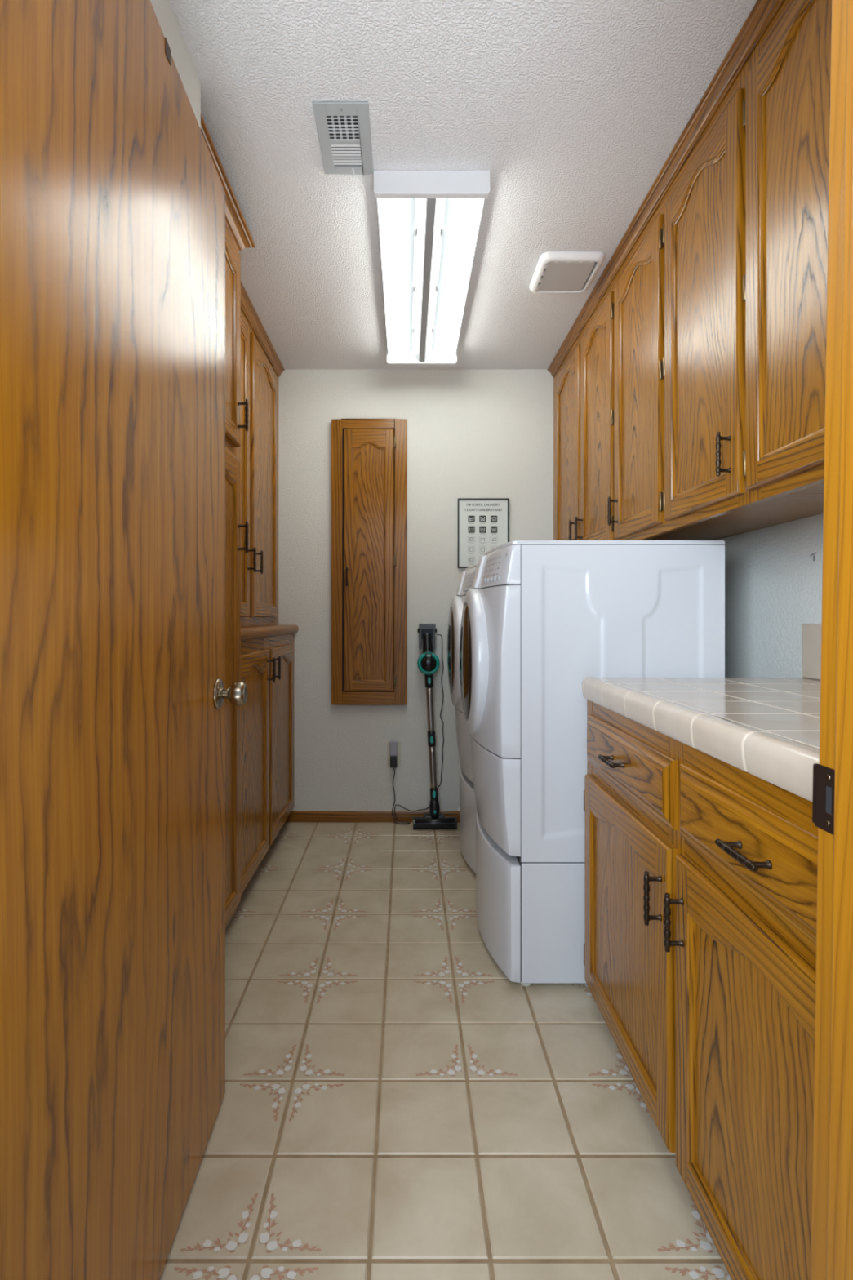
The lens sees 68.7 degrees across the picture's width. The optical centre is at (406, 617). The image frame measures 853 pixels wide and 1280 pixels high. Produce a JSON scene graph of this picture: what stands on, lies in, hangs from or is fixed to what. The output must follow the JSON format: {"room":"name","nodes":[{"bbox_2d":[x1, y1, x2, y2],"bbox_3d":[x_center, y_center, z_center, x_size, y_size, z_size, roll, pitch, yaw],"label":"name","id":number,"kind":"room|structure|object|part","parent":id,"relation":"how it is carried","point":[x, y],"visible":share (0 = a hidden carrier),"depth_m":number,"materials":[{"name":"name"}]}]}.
{"room":"laundry room","nodes":[
{"label":"laundry room","id":0,"kind":"room"},
{"bbox_2d":[150,0,200,128],"bbox_3d":[-0.829,-0.115,1.067,0.643,2.400,0.935,0,0,0],"label":"wall","id":1,"kind":"structure","parent":0,"point":[163,11],"depth_m":1.40,"materials":[{"name":"paint"}]},
{"bbox_2d":[278,369,553,810],"bbox_3d":[-0.010,-0.105,3.364,2.480,2.420,0.100,0,0,0],"label":"wall","id":2,"kind":"structure","parent":0,"point":[472,433],"depth_m":3.31,"materials":[{"name":"paint"}]},
{"bbox_2d":[331,418,407,704],"bbox_3d":[-0.198,-0.291,3.280,0.398,1.507,0.068,0,0,0],"label":"upper cabinet","id":3,"kind":"object","parent":2,"relation":"attached to","point":[369,456],"visible":1,"depth_m":3.28,"materials":[{"name":"brown wood"}]},
{"bbox_3d":[-0.203,-0.301,3.309,0.288,1.402,0.009,0,0,0],"label":"panel","id":4,"kind":"part","parent":3,"relation":"part of","materials":[{"name":"brown wood"}]},
{"bbox_3d":[-0.313,-0.213,3.262,0.013,0.103,0.033,0,0,0],"label":"pull handle","id":5,"kind":"part","parent":3,"relation":"part of","materials":[{"name":"brown metal"}]},
{"bbox_3d":[-0.200,-0.300,3.288,0.263,1.380,0.019,0,0,0],"label":"door","id":6,"kind":"part","parent":3,"relation":"part of","materials":[{"name":"brown wood"}]},
{"bbox_3d":[-0.200,-0.290,3.289,0.157,1.244,0.001,0,0,0],"label":"panel","id":7,"kind":"part","parent":3,"relation":"part of","materials":[{"name":"brown wood"}]},
{"bbox_2d":[284,810,459,822],"bbox_3d":[0.235,1.057,3.308,1.790,0.056,0.013,0,0,0],"label":"baseboard","id":8,"kind":"structure","parent":2,"relation":"attached to","point":[295,815],"depth_m":3.30,"materials":[{"name":"brown wood"}]},
{"bbox_2d":[387,741,400,764],"bbox_3d":[-0.067,0.722,3.309,0.072,0.128,0.008,0,0,0],"label":"wall outlet","id":9,"kind":"object","parent":2,"relation":"attached to","point":[398,757],"visible":0.39,"depth_m":3.31,"materials":[{"name":"beige plastic"}]},
{"bbox_2d":[389,740,397,767],"bbox_3d":[-0.069,0.721,3.285,0.040,0.138,0.040,0,0,0],"label":"power adapter","id":10,"kind":"object","parent":9,"relation":"attached to","point":[393,744],"visible":1,"depth_m":3.27,"materials":[{"name":"grey plastic"}]},
{"bbox_2d":[417,623,436,649],"bbox_3d":[0.107,0.102,3.277,0.101,0.135,0.074,0,0,0],"label":"dock","id":11,"kind":"object","parent":2,"relation":"attached to","point":[431,628],"visible":1,"depth_m":3.24,"materials":[{"name":"grey plastic"}]},
{"bbox_2d":[391,634,444,824],"bbox_3d":[0.058,0.588,3.278,0.276,0.993,0.038,0,0,0],"label":"charging cable","id":12,"kind":"object","parent":11,"relation":"attached to","point":[437,634],"visible":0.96,"depth_m":3.29,"materials":[{"name":"black plastic"}]},
{"bbox_3d":[0.107,0.075,3.305,0.086,0.080,0.018,0,0,0],"label":"plate","id":13,"kind":"part","parent":11,"relation":"part of","materials":[{"name":"grey plastic"}]},
{"bbox_2d":[457,497,509,568],"bbox_3d":[0.406,-0.444,3.306,0.271,0.368,0.016,0,0,0],"label":"framed sign","id":14,"kind":"object","parent":2,"relation":"attached to","point":[483,523],"visible":0.95,"depth_m":3.30,"materials":[{"name":"grey paper"}]},
{"bbox_2d":[160,822,731,1279],"bbox_3d":[-0.028,1.086,1.057,2.516,0.004,4.514,0,0,0],"label":"floor","id":15,"kind":"structure","parent":0,"point":[395,1105],"depth_m":1.38,"materials":[{"name":"tile"}]},
{"bbox_2d":[225,223,248,928],"bbox_3d":[-0.834,-0.077,1.819,0.629,2.325,0.563,0,0,0],"label":"tall cabinet","id":16,"kind":"object","parent":15,"relation":"on","point":[233,257],"visible":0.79,"depth_m":2.01,"materials":[{"name":"brown wood"}]},
{"bbox_3d":[-0.563,0.209,1.817,0.001,1.357,0.401,0,0,0],"label":"panel","id":17,"kind":"part","parent":16,"relation":"part of","materials":[{"name":"brown wood"}]},
{"bbox_3d":[-0.563,-0.892,1.817,0.001,0.527,0.401,0,0,0],"label":"panel","id":18,"kind":"part","parent":16,"relation":"part of","materials":[{"name":"brown wood"}]},
{"bbox_3d":[-0.582,-0.128,1.819,0.019,2.225,0.563,0,0,0],"label":"frame","id":19,"kind":"part","parent":16,"relation":"part of","materials":[{"name":"brown wood"}]},
{"bbox_3d":[-0.562,0.215,1.817,0.019,1.470,0.529,0,0,0],"label":"door","id":20,"kind":"part","parent":16,"relation":"part of","materials":[{"name":"brown wood"}]},
{"bbox_3d":[-0.562,-0.887,1.817,0.019,0.640,0.529,0,0,0],"label":"door","id":21,"kind":"part","parent":16,"relation":"part of","materials":[{"name":"brown wood"}]},
{"bbox_2d":[200,113,284,377],"bbox_3d":[-0.601,-1.273,2.425,0.159,0.080,1.776,0,0,0],"label":"crown molding","id":22,"kind":"structure","parent":16,"relation":"on","point":[235,222],"depth_m":2.05,"materials":[{"name":"brown wood"}]},
{"bbox_3d":[-0.536,-0.262,2.052,0.033,0.103,0.013,0,0,0],"label":"pull handle","id":23,"kind":"part","parent":16,"relation":"part of","materials":[{"name":"brown metal"}]},
{"bbox_3d":[-0.536,-0.664,2.052,0.033,0.103,0.013,0,0,0],"label":"pull handle","id":24,"kind":"part","parent":16,"relation":"part of","materials":[{"name":"brown metal"}]},
{"bbox_2d":[240,633,294,895],"bbox_3d":[-0.847,0.586,2.708,0.604,0.999,1.211,0,0,0],"label":"base cabinet","id":25,"kind":"object","parent":15,"relation":"on","point":[267,664],"visible":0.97,"depth_m":2.56,"materials":[{"name":"brown wood"}]},
{"bbox_3d":[-0.588,0.550,2.380,0.001,0.729,0.368,0,0,0],"label":"panel","id":26,"kind":"part","parent":25,"relation":"part of","materials":[{"name":"brown wood"}]},
{"bbox_3d":[-0.588,0.556,2.380,0.019,0.842,0.496,0,0,0],"label":"door","id":27,"kind":"part","parent":25,"relation":"part of","materials":[{"name":"brown wood"}]},
{"bbox_2d":[240,624,298,640],"bbox_3d":[-0.862,0.062,2.708,0.575,0.045,1.211,0,0,0],"label":"countertop","id":28,"kind":"structure","parent":25,"relation":"on","point":[247,633],"depth_m":2.61,"materials":[{"name":"brown wood"}]},
{"bbox_2d":[236,307,278,626],"bbox_3d":[-0.889,-0.625,2.708,0.520,1.329,1.211,0,0,0],"label":"cabinet","id":29,"kind":"object","parent":28,"relation":"on","point":[257,454],"visible":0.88,"depth_m":2.83,"materials":[{"name":"brown wood"}]},
{"bbox_3d":[-0.672,-0.621,2.385,0.001,1.117,0.378,0,0,0],"label":"panel","id":30,"kind":"part","parent":29,"relation":"part of","materials":[{"name":"brown wood"}]},
{"bbox_3d":[-0.671,-0.615,2.385,0.019,1.230,0.506,0,0,0],"label":"door","id":31,"kind":"part","parent":29,"relation":"part of","materials":[{"name":"brown wood"}]},
{"bbox_3d":[-0.645,-0.240,2.604,0.033,0.103,0.013,0,0,0],"label":"pull handle","id":32,"kind":"part","parent":29,"relation":"part of","materials":[{"name":"brown metal"}]},
{"bbox_3d":[-0.645,-0.240,2.734,0.033,0.103,0.013,0,0,0],"label":"pull handle","id":33,"kind":"part","parent":29,"relation":"part of","materials":[{"name":"brown metal"}]},
{"bbox_3d":[-0.671,-0.615,2.953,0.019,1.230,0.505,0,0,0],"label":"door","id":34,"kind":"part","parent":29,"relation":"part of","materials":[{"name":"brown wood"}]},
{"bbox_3d":[-0.672,-0.621,2.953,0.001,1.117,0.377,0,0,0],"label":"panel","id":35,"kind":"part","parent":29,"relation":"part of","materials":[{"name":"brown wood"}]},
{"bbox_3d":[-0.561,0.220,2.594,0.033,0.103,0.013,0,0,0],"label":"pull handle","id":36,"kind":"part","parent":25,"relation":"part of","materials":[{"name":"brown metal"}]},
{"bbox_3d":[-0.561,0.220,2.702,0.033,0.103,0.013,0,0,0],"label":"pull handle","id":37,"kind":"part","parent":25,"relation":"part of","materials":[{"name":"brown metal"}]},
{"bbox_3d":[-0.588,0.556,2.932,0.019,0.842,0.527,0,0,0],"label":"door","id":38,"kind":"part","parent":25,"relation":"part of","materials":[{"name":"brown wood"}]},
{"bbox_3d":[-0.588,0.550,2.932,0.001,0.729,0.399,0,0,0],"label":"panel","id":39,"kind":"part","parent":25,"relation":"part of","materials":[{"name":"brown wood"}]},
{"bbox_2d":[413,633,457,829],"bbox_3d":[0.144,0.584,3.228,0.224,1.001,0.124,0,0,0],"label":"stick vacuum","id":40,"kind":"object","parent":15,"relation":"on","point":[428,663],"visible":1,"depth_m":3.20,"materials":[{"name":"black plastic"}]},
{"bbox_3d":[0.112,0.199,3.254,0.072,0.057,0.072,0,0,0],"label":"motor","id":41,"kind":"part","parent":40,"relation":"part of","materials":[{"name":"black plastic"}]},
{"bbox_3d":[0.110,0.133,3.257,0.052,0.098,0.052,0,0,0],"label":"handle","id":42,"kind":"part","parent":40,"relation":"part of","materials":[{"name":"black plastic"}]},
{"bbox_2d":[417,652,439,675],"bbox_3d":[0.113,0.239,3.227,0.116,0.116,0.082,0,0,0],"label":"bin","id":43,"kind":"object","parent":40,"relation":"on","point":[428,663],"depth_m":3.20,"materials":[{"name":"teal plastic"}]},
{"bbox_2d":[446,564,477,873],"bbox_3d":[0.557,0.430,2.867,0.738,1.310,0.686,0,0,0],"label":"washing machine","id":44,"kind":"object","parent":15,"relation":"on","point":[468,808],"visible":0.11,"depth_m":2.71,"materials":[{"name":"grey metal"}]},
{"bbox_3d":[0.236,0.155,2.867,0.067,0.506,0.506,0,0,0],"label":"door","id":45,"kind":"part","parent":44,"relation":"part of","materials":[{"name":"white plastic"}]},
{"bbox_3d":[0.276,0.159,2.867,0.111,0.504,0.685,0,0,0],"label":"panel","id":46,"kind":"part","parent":44,"relation":"part of","materials":[{"name":"white metal"}]},
{"bbox_3d":[0.254,-0.154,2.917,0.046,0.112,0.165,0,0,0],"label":"display panel","id":47,"kind":"part","parent":44,"relation":"part of","materials":[{"name":"white plastic"}]},
{"bbox_3d":[0.278,0.555,2.867,0.107,0.283,0.685,0,0,0],"label":"panel","id":48,"kind":"part","parent":44,"relation":"part of","materials":[{"name":"white metal"}]},
{"bbox_3d":[0.288,0.895,2.867,0.085,0.340,0.685,0,0,0],"label":"pedestal drawer","id":49,"kind":"part","parent":44,"relation":"part of","materials":[{"name":"white metal"}]},
{"bbox_3d":[0.599,-0.218,2.867,0.654,0.014,0.686,0,0,0],"label":"lid","id":50,"kind":"part","parent":44,"relation":"part of","materials":[{"name":"white ceramic"}]},
{"bbox_2d":[459,540,724,986],"bbox_3d":[0.557,0.430,2.159,0.738,1.310,0.686,0,0,0],"label":"washing machine","id":51,"kind":"object","parent":15,"relation":"on","point":[540,619],"visible":0.68,"depth_m":1.82,"materials":[{"name":"white metal"}]},
{"bbox_3d":[0.236,0.155,2.159,0.067,0.506,0.506,0,0,0],"label":"door","id":52,"kind":"part","parent":51,"relation":"part of","materials":[{"name":"white plastic"}]},
{"bbox_3d":[0.254,-0.154,2.209,0.046,0.112,0.165,0,0,0],"label":"display panel","id":53,"kind":"part","parent":51,"relation":"part of","materials":[{"name":"white plastic"}]},
{"bbox_3d":[0.278,0.555,2.159,0.107,0.283,0.685,0,0,0],"label":"panel","id":54,"kind":"part","parent":51,"relation":"part of","materials":[{"name":"white metal"}]},
{"bbox_3d":[0.276,0.159,2.159,0.111,0.504,0.685,0,0,0],"label":"panel","id":55,"kind":"part","parent":51,"relation":"part of","materials":[{"name":"white metal"}]},
{"bbox_3d":[0.288,0.895,2.159,0.085,0.340,0.685,0,0,0],"label":"pedestal drawer","id":56,"kind":"part","parent":51,"relation":"part of","materials":[{"name":"white metal"}]},
{"bbox_3d":[0.599,-0.218,2.159,0.654,0.014,0.686,0,0,0],"label":"lid","id":57,"kind":"part","parent":51,"relation":"part of","materials":[{"name":"white metal"}]},
{"bbox_2d":[583,699,817,1279],"bbox_3d":[0.794,0.659,1.188,0.668,0.852,1.168,0,0,0],"label":"base cabinet","id":58,"kind":"object","parent":15,"relation":"on","point":[701,870],"visible":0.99,"depth_m":1.02,"materials":[{"name":"brown wood"}]},
{"bbox_3d":[0.476,0.337,1.456,0.033,0.013,0.103,0,0,0],"label":"pull handle","id":59,"kind":"part","parent":58,"relation":"part of","materials":[{"name":"brown metal"}]},
{"bbox_3d":[0.503,0.724,1.456,0.001,0.450,0.429,0,0,0],"label":"panel","id":60,"kind":"part","parent":58,"relation":"part of","materials":[{"name":"brown wood"}]},
{"bbox_3d":[0.502,0.724,1.456,0.019,0.574,0.557,0,0,0],"label":"door","id":61,"kind":"part","parent":58,"relation":"part of","materials":[{"name":"brown wood"}]},
{"bbox_3d":[0.502,0.337,1.456,0.019,0.133,0.557,0,0,0],"label":"drawer","id":62,"kind":"part","parent":58,"relation":"part of","materials":[{"name":"brown wood"}]},
{"bbox_3d":[0.476,0.546,1.212,0.033,0.103,0.013,0,0,0],"label":"pull handle","id":63,"kind":"part","parent":58,"relation":"part of","materials":[{"name":"brown metal"}]},
{"bbox_3d":[0.476,0.546,1.116,0.033,0.103,0.013,0,0,0],"label":"pull handle","id":64,"kind":"part","parent":58,"relation":"part of","materials":[{"name":"brown metal"}]},
{"bbox_2d":[582,623,822,802],"bbox_3d":[0.813,0.125,1.188,0.632,0.212,1.172,0,0,0],"label":"countertop","id":65,"kind":"structure","parent":58,"relation":"on","point":[766,728],"depth_m":1.19,"materials":[{"name":"beige tile"}]},
{"bbox_3d":[0.476,0.337,0.885,0.033,0.013,0.103,0,0,0],"label":"pull handle","id":66,"kind":"part","parent":58,"relation":"part of","materials":[{"name":"brown metal"}]},
{"bbox_3d":[0.502,0.724,0.885,0.019,0.574,0.530,0,0,0],"label":"door","id":67,"kind":"part","parent":58,"relation":"part of","materials":[{"name":"brown wood"}]},
{"bbox_3d":[0.502,0.337,0.885,0.019,0.133,0.530,0,0,0],"label":"drawer","id":68,"kind":"part","parent":58,"relation":"part of","materials":[{"name":"brown wood"}]},
{"bbox_3d":[0.503,0.724,0.885,0.001,0.450,0.402,0,0,0],"label":"panel","id":69,"kind":"part","parent":58,"relation":"part of","materials":[{"name":"brown wood"}]},
{"bbox_2d":[168,0,757,369],"bbox_3d":[-0.010,-1.365,1.947,2.480,0.100,2.934,0,0,0],"label":"ceiling","id":70,"kind":"structure","parent":0,"point":[574,110],"depth_m":1.67,"materials":[{"name":"paint"}]},
{"bbox_2d":[311,101,373,177],"bbox_3d":[-0.170,-1.303,1.718,0.144,0.022,0.258,0,0,0],"label":"ceiling vent","id":71,"kind":"object","parent":70,"relation":"in","point":[345,142],"visible":1,"depth_m":1.70,"materials":[{"name":"grey metal"}]},
{"bbox_3d":[-0.196,-1.313,1.673,0.006,0.001,0.083,0,0,0],"label":"damper blade","id":72,"kind":"part","parent":71,"relation":"part of","materials":[{"name":"grey metal"}]},
{"bbox_3d":[-0.179,-1.313,1.673,0.006,0.001,0.083,0,0,0],"label":"damper blade","id":73,"kind":"part","parent":71,"relation":"part of","materials":[{"name":"grey metal"}]},
{"bbox_3d":[-0.162,-1.313,1.673,0.006,0.001,0.083,0,0,0],"label":"damper blade","id":74,"kind":"part","parent":71,"relation":"part of","materials":[{"name":"grey metal"}]},
{"bbox_3d":[-0.145,-1.313,1.673,0.006,0.001,0.083,0,0,0],"label":"damper blade","id":75,"kind":"part","parent":71,"relation":"part of","materials":[{"name":"grey metal"}]},
{"bbox_2d":[373,170,490,364],"bbox_3d":[0.074,-1.280,2.460,0.344,0.070,1.250,0,0,0],"label":"fluorescent light","id":76,"kind":"object","parent":70,"relation":"attached to","point":[429,221],"visible":1,"depth_m":2.21,"materials":[{"name":"white"}]},
{"bbox_3d":[0.074,-1.280,3.074,0.344,0.070,0.022,0,0,0],"label":"plate","id":77,"kind":"part","parent":76,"relation":"part of","materials":[{"name":"white"}]},
{"bbox_3d":[0.074,-1.280,1.846,0.344,0.070,0.022,0,0,0],"label":"plate","id":78,"kind":"part","parent":76,"relation":"part of","materials":[{"name":"white"}]},
{"bbox_2d":[529,251,604,293],"bbox_3d":[0.605,-1.302,2.374,0.235,0.024,0.258,0,0,0],"label":"exhaust fan","id":79,"kind":"object","parent":70,"relation":"attached to","point":[556,272],"visible":1,"depth_m":2.34,"materials":[{"name":"white plastic"}]},
{"bbox_3d":[0.605,-1.298,2.374,0.173,0.013,0.196,0,0,0],"label":"panel","id":80,"kind":"part","parent":79,"relation":"part of","materials":[{"name":"grey plastic"}]},
{"bbox_2d":[715,513,823,679],"bbox_3d":[1.179,-0.105,1.897,0.102,2.420,2.834,0,0,0],"label":"wall","id":81,"kind":"structure","parent":0,"point":[774,574],"depth_m":1.93,"materials":[{"name":"paint"}]},
{"bbox_2d":[553,272,617,540],"bbox_3d":[0.927,-0.766,2.810,0.401,1.017,1.006,0,0,0],"label":"upper cabinet","id":82,"kind":"object","parent":81,"relation":"attached to","point":[584,384],"visible":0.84,"depth_m":2.67,"materials":[{"name":"brown wood"}]},
{"bbox_3d":[0.770,-0.755,2.985,0.001,0.817,0.312,0,0,0],"label":"panel","id":83,"kind":"part","parent":82,"relation":"part of","materials":[{"name":"brown wood"}]},
{"bbox_3d":[0.769,-0.750,2.985,0.019,0.930,0.440,0,0,0],"label":"door","id":84,"kind":"part","parent":82,"relation":"part of","materials":[{"name":"brown wood"}]},
{"bbox_3d":[0.743,-0.383,2.799,0.033,0.103,0.013,0,0,0],"label":"pull handle","id":85,"kind":"part","parent":82,"relation":"part of","materials":[{"name":"brown metal"}]},
{"bbox_3d":[0.743,-0.383,2.701,0.033,0.103,0.013,0,0,0],"label":"pull handle","id":86,"kind":"part","parent":82,"relation":"part of","materials":[{"name":"brown metal"}]},
{"bbox_3d":[0.770,-0.755,2.530,0.001,0.817,0.282,0,0,0],"label":"panel","id":87,"kind":"part","parent":82,"relation":"part of","materials":[{"name":"brown wood"}]},
{"bbox_3d":[0.769,-0.750,2.530,0.019,0.930,0.410,0,0,0],"label":"door","id":88,"kind":"part","parent":82,"relation":"part of","materials":[{"name":"brown wood"}]},
{"bbox_2d":[547,0,784,377],"bbox_3d":[0.762,-1.292,1.958,0.032,0.041,2.709,0,0,0],"label":"crown molding","id":89,"kind":"structure","parent":82,"relation":"attached to","point":[763,11],"depth_m":1.72,"materials":[{"name":"brown wood"}]},
{"bbox_2d":[607,57,823,540],"bbox_3d":[0.927,-0.766,1.863,0.401,1.017,0.885,0,0,0],"label":"upper cabinet","id":90,"kind":"object","parent":81,"relation":"attached to","point":[680,308],"visible":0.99,"depth_m":1.73,"materials":[{"name":"brown wood"}]},
{"bbox_3d":[0.743,-0.383,2.258,0.033,0.103,0.013,0,0,0],"label":"pull handle","id":91,"kind":"part","parent":90,"relation":"part of","materials":[{"name":"brown metal"}]},
{"bbox_3d":[0.770,-0.755,2.087,0.001,0.817,0.282,0,0,0],"label":"panel","id":92,"kind":"part","parent":90,"relation":"part of","materials":[{"name":"brown wood"}]},
{"bbox_3d":[0.769,-0.750,2.087,0.019,0.930,0.410,0,0,0],"label":"door","id":93,"kind":"part","parent":90,"relation":"part of","materials":[{"name":"brown wood"}]},
{"bbox_3d":[0.788,-0.766,1.863,0.019,1.017,0.885,0,0,0],"label":"frame","id":94,"kind":"part","parent":90,"relation":"part of","materials":[{"name":"brown wood"}]},
{"bbox_3d":[0.770,-0.755,1.640,0.001,0.817,0.284,0,0,0],"label":"panel","id":95,"kind":"part","parent":90,"relation":"part of","materials":[{"name":"brown wood"}]},
{"bbox_3d":[0.769,-0.750,1.640,0.019,0.930,0.412,0,0,0],"label":"door","id":96,"kind":"part","parent":90,"relation":"part of","materials":[{"name":"brown wood"}]},
{"bbox_3d":[0.743,-0.383,1.468,0.033,0.103,0.013,0,0,0],"label":"pull handle","id":97,"kind":"part","parent":90,"relation":"part of","materials":[{"name":"brown metal"}]},
{"bbox_2d":[742,0,831,503],"bbox_3d":[0.927,-0.766,1.011,0.401,1.017,0.814,0,0,0],"label":"upper cabinet","id":98,"kind":"object","parent":81,"relation":"attached to","point":[786,106],"visible":0.72,"depth_m":1.26,"materials":[{"name":"brown wood"}]},
{"bbox_3d":[0.770,-0.755,1.195,0.001,0.817,0.292,0,0,0],"label":"panel","id":99,"kind":"part","parent":98,"relation":"part of","materials":[{"name":"brown wood"}]},
{"bbox_2d":[802,623,822,679],"bbox_3d":[1.125,0.095,1.193,0.009,0.152,1.156,0,0,0],"label":"backsplash","id":100,"kind":"structure","parent":81,"relation":"attached to","point":[811,633],"depth_m":1.73,"materials":[{"name":"tile"}]},
{"bbox_3d":[-0.010,-0.115,0.540,2.280,2.400,0.120,0,0,0],"label":"wall","id":101,"kind":"structure","parent":0,"visible":0},
{"bbox_2d":[0,0,247,1279],"bbox_3d":[-0.415,0.052,1.002,0.155,2.042,0.813,0,0,-1],"label":"door","id":102,"kind":"structure","parent":101,"relation":"in","point":[113,693],"depth_m":0.83,"materials":[{"name":"brown wood"}]},
{"bbox_3d":[-0.372,0.165,1.347,0.052,0.052,0.052,0,0,-1],"label":"knob","id":103,"kind":"part","parent":102,"relation":"part of","materials":[{"name":"silver metal"}]},
{"bbox_2d":[810,0,852,1279],"bbox_3d":[0.400,0.052,0.545,0.061,2.065,0.130,0,0,0],"label":"door frame","id":104,"kind":"structure","parent":101,"relation":"attached to","point":[832,1225],"depth_m":0.58,"materials":[{"name":"brown wood"}]},
{"bbox_3d":[0.395,0.171,0.592,0.006,0.060,0.036,0,0,6],"label":"strike plate","id":105,"kind":"part","parent":104,"relation":"part of","materials":[{"name":"brown metal"}]}
]}

